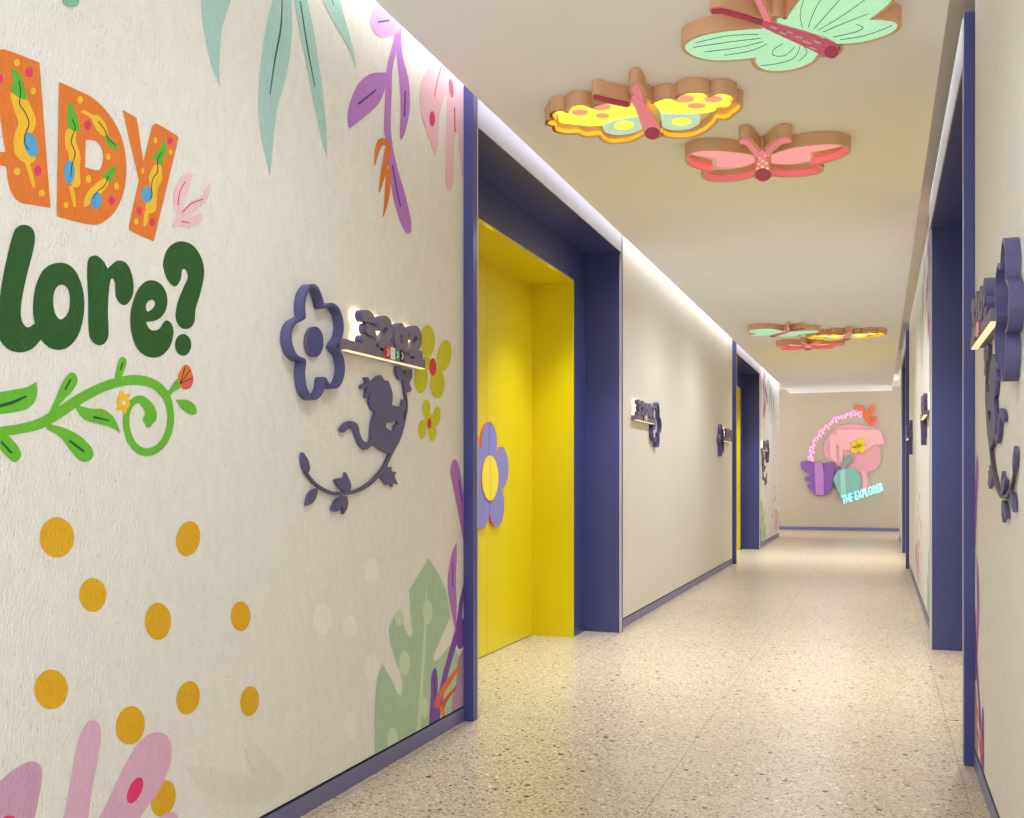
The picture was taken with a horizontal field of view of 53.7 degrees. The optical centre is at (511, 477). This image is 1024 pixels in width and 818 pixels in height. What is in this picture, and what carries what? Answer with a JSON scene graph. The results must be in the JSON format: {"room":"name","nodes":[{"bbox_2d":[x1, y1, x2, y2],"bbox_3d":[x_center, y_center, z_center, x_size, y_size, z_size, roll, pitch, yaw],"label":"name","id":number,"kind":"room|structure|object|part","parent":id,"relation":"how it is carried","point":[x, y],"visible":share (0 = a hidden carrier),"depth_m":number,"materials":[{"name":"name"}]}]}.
{"room":"hotel corridor","nodes":[
{"label":"hotel corridor","id":0,"kind":"room"},
{"bbox_2d":[0,0,463,817],"bbox_3d":[-1.248,-0.360,2.177,0.622,2.720,4.440,0,0,20],"label":"wall","id":1,"kind":"structure","parent":0,"point":[182,635],"depth_m":2.58,"materials":[{"name":"paint"}]},
{"bbox_2d":[280,284,424,513],"bbox_3d":[-0.487,-0.230,3.289,0.049,0.690,0.887,0,0,20],"label":"room sign","id":2,"kind":"object","parent":1,"relation":"attached to","point":[376,337],"visible":1,"depth_m":3.29,"materials":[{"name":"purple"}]},
{"bbox_2d":[259,706,463,817],"bbox_3d":[-0.956,0.968,2.071,0.004,0.064,4.440,0,0,20],"label":"baseboard","id":3,"kind":"structure","parent":1,"relation":"attached to","point":[320,794],"depth_m":3.34,"materials":[{"name":"blue"}]},
{"bbox_2d":[418,400,440,440],"bbox_3d":[-0.312,-0.219,3.843,0.001,0.155,0.204,0,0,20],"label":"flower","id":4,"kind":"object","parent":1,"relation":"on","point":[429,411],"depth_m":3.84,"materials":[{"name":"paint"}]},
{"bbox_2d":[414,325,451,398],"bbox_3d":[-0.300,-0.444,3.877,0.001,0.272,0.345,0,0,20],"label":"flower","id":5,"kind":"object","parent":1,"relation":"on","point":[434,381],"depth_m":3.89,"materials":[{"name":"paint"}]},
{"bbox_2d":[463,86,622,721],"bbox_3d":[-0.030,-0.310,5.469,0.664,2.620,2.580,0,0,20],"label":"door","id":6,"kind":"structure","parent":1,"relation":"in","point":[543,268],"depth_m":6.19,"materials":[{"name":"blue paint"}]},
{"bbox_2d":[481,455,489,500],"bbox_3d":[-0.151,0.000,5.635,0.016,0.256,0.126,0,0,20],"label":"flower","id":7,"kind":"object","parent":6,"relation":"on","point":[485,459],"depth_m":5.62,"materials":[{"name":"yellow paint"}]},
{"bbox_3d":[0.039,-0.228,5.444,0.030,2.455,2.480,0,0,20],"label":"surround panel","id":8,"kind":"part","parent":6,"relation":"part of","materials":[{"name":"blue paint"}]},
{"bbox_2d":[300,529,990,817],"bbox_3d":[2.777,1.060,9.551,5.100,0.120,21.050,0,0,20],"label":"floor","id":9,"kind":"structure","parent":0,"point":[800,678],"depth_m":4.25,"materials":[{"name":"stone"}]},
{"bbox_2d":[375,0,948,392],"bbox_3d":[2.509,-1.555,8.823,1.730,0.050,19.500,0,0,20],"label":"ceiling","id":10,"kind":"structure","parent":0,"point":[833,247],"depth_m":4.90,"materials":[{"name":"paint"}]},
{"bbox_2d":[545,67,742,143],"bbox_3d":[0.523,-1.497,4.119,0.708,0.066,0.692,0,0,-23],"label":"light","id":11,"kind":"object","parent":10,"relation":"attached to","point":[627,114],"visible":1,"depth_m":4.07,"materials":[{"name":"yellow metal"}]},
{"bbox_2d":[685,123,850,181],"bbox_3d":[1.183,-1.497,4.675,0.732,0.066,0.695,0,0,20],"label":"light","id":12,"kind":"object","parent":10,"relation":"attached to","point":[779,145],"visible":1,"depth_m":4.64,"materials":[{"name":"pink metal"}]},
{"bbox_2d":[748,321,820,336],"bbox_3d":[2.750,-1.497,10.222,0.707,0.066,0.723,0,0,20],"label":"light","id":13,"kind":"object","parent":10,"relation":"attached to","point":[758,329],"visible":1,"depth_m":10.09,"materials":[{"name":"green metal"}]},
{"bbox_2d":[681,0,901,72],"bbox_3d":[0.903,-1.497,3.319,0.707,0.066,0.723,0,0,20],"label":"light","id":14,"kind":"object","parent":10,"relation":"attached to","point":[777,36],"visible":1,"depth_m":3.33,"materials":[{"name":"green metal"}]},
{"bbox_2d":[776,337,844,349],"bbox_3d":[3.334,-1.497,11.280,0.732,0.066,0.695,0,0,20],"label":"light","id":15,"kind":"object","parent":10,"relation":"attached to","point":[803,343],"visible":0.98,"depth_m":11.17,"materials":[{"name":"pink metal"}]},
{"bbox_2d":[805,326,886,340],"bbox_3d":[3.465,-1.497,10.514,0.708,0.066,0.692,0,0,-23],"label":"light","id":16,"kind":"object","parent":10,"relation":"attached to","point":[832,334],"visible":0.99,"depth_m":10.40,"materials":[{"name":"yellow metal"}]},
{"bbox_2d":[623,236,731,617],"bbox_3d":[1.334,-0.360,9.288,0.620,2.720,5.530,0,0,20],"label":"wall","id":17,"kind":"structure","parent":0,"point":[677,494],"depth_m":8.33,"materials":[{"name":"beige paint"}]},
{"bbox_2d":[631,399,661,447],"bbox_3d":[0.996,-0.403,7.372,0.049,0.344,0.887,0,0,20],"label":"room sign","id":18,"kind":"object","parent":17,"relation":"attached to","point":[643,412],"visible":1,"depth_m":7.38,"materials":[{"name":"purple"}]},
{"bbox_2d":[623,559,732,627],"bbox_3d":[1.627,0.968,9.181,0.004,0.064,5.530,0,0,20],"label":"baseboard","id":19,"kind":"structure","parent":17,"relation":"attached to","point":[643,611],"depth_m":8.27,"materials":[{"name":"blue"}]},
{"bbox_2d":[717,424,732,455],"bbox_3d":[2.331,-0.403,11.049,0.049,0.344,0.887,0,0,20],"label":"room sign","id":20,"kind":"object","parent":17,"relation":"attached to","point":[724,434],"visible":1,"depth_m":10.90,"materials":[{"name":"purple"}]},
{"bbox_2d":[732,339,759,563],"bbox_3d":[2.739,-0.310,13.091,0.664,2.620,2.580,0,0,20],"label":"door","id":21,"kind":"structure","parent":17,"relation":"in","point":[745,370],"depth_m":14.15,"materials":[{"name":"blue paint"}]},
{"bbox_3d":[2.807,-0.228,13.067,0.030,2.455,2.480,0,0,20],"label":"surround panel","id":22,"kind":"part","parent":21,"relation":"part of","materials":[{"name":"blue paint"}]},
{"bbox_2d":[760,366,778,542],"bbox_3d":[3.717,-0.360,15.848,0.621,2.720,3.270,0,0,20],"label":"wall","id":23,"kind":"structure","parent":0,"point":[769,387],"depth_m":15.78,"materials":[{"name":"paint"}]},
{"bbox_2d":[761,440,769,485],"bbox_3d":[3.778,-0.230,15.032,0.049,0.690,0.887,0,0,20],"label":"room sign","id":24,"kind":"object","parent":23,"relation":"attached to","point":[765,444],"visible":1,"depth_m":14.93,"materials":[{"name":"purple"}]},
{"bbox_2d":[760,533,778,546],"bbox_3d":[4.010,0.968,15.742,0.004,0.064,3.270,0,0,20],"label":"baseboard","id":25,"kind":"structure","parent":23,"relation":"attached to","point":[770,539],"depth_m":15.74,"materials":[{"name":"blue"}]},
{"bbox_2d":[779,386,898,527],"bbox_3d":[6.477,-0.360,19.298,11.000,2.720,0.200,0,0,20],"label":"wall","id":26,"kind":"structure","parent":0,"point":[802,416],"depth_m":19.34,"materials":[{"name":"beige paint"}]},
{"bbox_2d":[801,461,834,495],"bbox_3d":[5.861,0.009,19.381,0.624,0.678,0.062,0,0,20],"label":"panel","id":27,"kind":"object","parent":26,"relation":"attached to","point":[822,479],"visible":1,"depth_m":19.34,"materials":[{"name":"purple"}]},
{"bbox_2d":[808,411,861,460],"bbox_3d":[6.157,-0.799,19.278,0.990,0.958,0.015,0,0,20],"label":"neon script","id":28,"kind":"object","parent":26,"relation":"attached to","point":[855,413],"visible":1,"depth_m":19.30,"materials":[{"name":"pink plastic"}]},
{"bbox_2d":[779,526,898,530],"bbox_3d":[6.442,0.969,19.201,11.000,0.062,0.006,0,0,20],"label":"baseboard","id":29,"kind":"structure","parent":26,"relation":"attached to","point":[780,527],"depth_m":19.27,"materials":[{"name":"blue"}]},
{"bbox_2d":[824,424,884,491],"bbox_3d":[6.484,-0.376,19.159,1.104,1.299,0.056,0,0,20],"label":"panel","id":30,"kind":"object","parent":26,"relation":"attached to","point":[837,445],"visible":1,"depth_m":19.13,"materials":[{"name":"pink"}]},
{"bbox_2d":[834,455,860,498],"bbox_3d":[6.356,-0.022,19.160,0.492,0.844,0.036,0,0,20],"label":"panel","id":31,"kind":"object","parent":30,"relation":"attached to","point":[847,481],"visible":1,"depth_m":19.16,"materials":[{"name":"teal"}]},
{"bbox_2d":[842,483,883,503],"bbox_3d":[6.606,0.294,19.038,0.746,0.391,0.020,0,0,20],"label":"neon lettering","id":32,"kind":"object","parent":31,"relation":"attached to","point":[881,487],"visible":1,"depth_m":19.03,"materials":[{"name":"teal"}]},
{"bbox_3d":[6.621,0.300,19.041,0.720,0.288,0.005,0,0,20],"label":"rail","id":33,"kind":"part","parent":32,"relation":"part of","materials":[{"name":"teal"}]},
{"bbox_2d":[851,438,864,452],"bbox_3d":[6.539,-0.612,19.098,0.252,0.286,0.028,0,0,20],"label":"panel","id":34,"kind":"object","parent":30,"relation":"attached to","point":[857,446],"visible":1,"depth_m":19.09,"materials":[{"name":"yellow"}]},
{"bbox_3d":[6.654,0.064,19.089,0.102,0.371,0.010,0,0,20],"label":"stem","id":35,"kind":"part","parent":30,"relation":"part of","materials":[{"name":"pink"}]},
{"bbox_2d":[853,404,876,424],"bbox_3d":[6.673,-1.192,19.099,0.419,0.395,0.039,0,0,20],"label":"panel","id":36,"kind":"object","parent":26,"relation":"attached to","point":[866,415],"visible":1,"depth_m":19.07,"materials":[{"name":"orange plastic"}]},
{"bbox_2d":[779,0,974,389],"bbox_3d":[2.918,-1.770,9.499,11.000,0.100,21.050,0,0,20],"label":"ceiling","id":37,"kind":"structure","parent":0,"point":[956,8],"depth_m":5.18,"materials":[{"name":"paint"}]},
{"bbox_2d":[899,367,900,537],"bbox_3d":[6.104,-0.360,14.981,0.620,2.720,3.270,0,0,20],"label":"wall","id":38,"kind":"structure","parent":0,"point":[900,367],"depth_m":15.65,"materials":[{"name":"beige paint"}]},
{"bbox_2d":[909,222,928,617],"bbox_3d":[3.720,-0.360,8.421,0.621,2.720,5.530,0,0,20],"label":"wall","id":39,"kind":"structure","parent":0,"point":[919,317],"depth_m":8.31,"materials":[{"name":"paint"}]},
{"bbox_2d":[901,331,908,568],"bbox_3d":[5.088,-0.310,12.238,0.656,2.620,2.580,0,0,20],"label":"door","id":40,"kind":"structure","parent":39,"relation":"in","point":[905,351],"depth_m":13.50,"materials":[{"name":"blue paint"}]},
{"bbox_2d":[906,420,912,454],"bbox_3d":[4.052,-0.403,10.318,0.049,0.344,0.887,0,0,20],"label":"room sign","id":41,"kind":"object","parent":39,"relation":"attached to","point":[909,428],"visible":1,"depth_m":9.97,"materials":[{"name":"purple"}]},
{"bbox_2d":[909,564,928,628],"bbox_3d":[3.428,0.968,8.527,0.004,0.064,5.530,0,0,20],"label":"baseboard","id":42,"kind":"structure","parent":39,"relation":"attached to","point":[910,569],"depth_m":8.08,"materials":[{"name":"blue"}]},
{"bbox_2d":[920,393,928,444],"bbox_3d":[2.785,-0.403,6.828,0.049,0.344,0.887,0,0,20],"label":"room sign","id":43,"kind":"object","parent":39,"relation":"attached to","point":[924,415],"visible":0.98,"depth_m":6.75,"materials":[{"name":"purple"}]},
{"bbox_2d":[975,0,1023,817],"bbox_3d":[1.138,-0.360,1.310,0.621,2.720,4.440,0,0,20],"label":"wall","id":44,"kind":"structure","parent":0,"point":[999,24],"depth_m":2.79,"materials":[{"name":"paint"}]},
{"bbox_2d":[929,11,974,765],"bbox_3d":[2.320,-0.310,4.615,0.656,2.620,2.580,0,0,20],"label":"door","id":45,"kind":"structure","parent":44,"relation":"in","point":[952,197],"depth_m":5.67,"materials":[{"name":"blue paint"}]},
{"bbox_2d":[974,750,999,817],"bbox_3d":[0.845,0.968,1.417,0.004,0.064,4.440,0,0,20],"label":"baseboard","id":46,"kind":"structure","parent":44,"relation":"attached to","point":[991,806],"depth_m":3.12,"materials":[{"name":"blue"}]},
{"bbox_2d":[970,237,1023,522],"bbox_3d":[1.291,-0.230,2.714,0.049,0.690,0.887,0,0,20],"label":"room sign","id":47,"kind":"object","parent":44,"relation":"attached to","point":[997,309],"visible":1,"depth_m":2.57,"materials":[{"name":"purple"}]}
]}

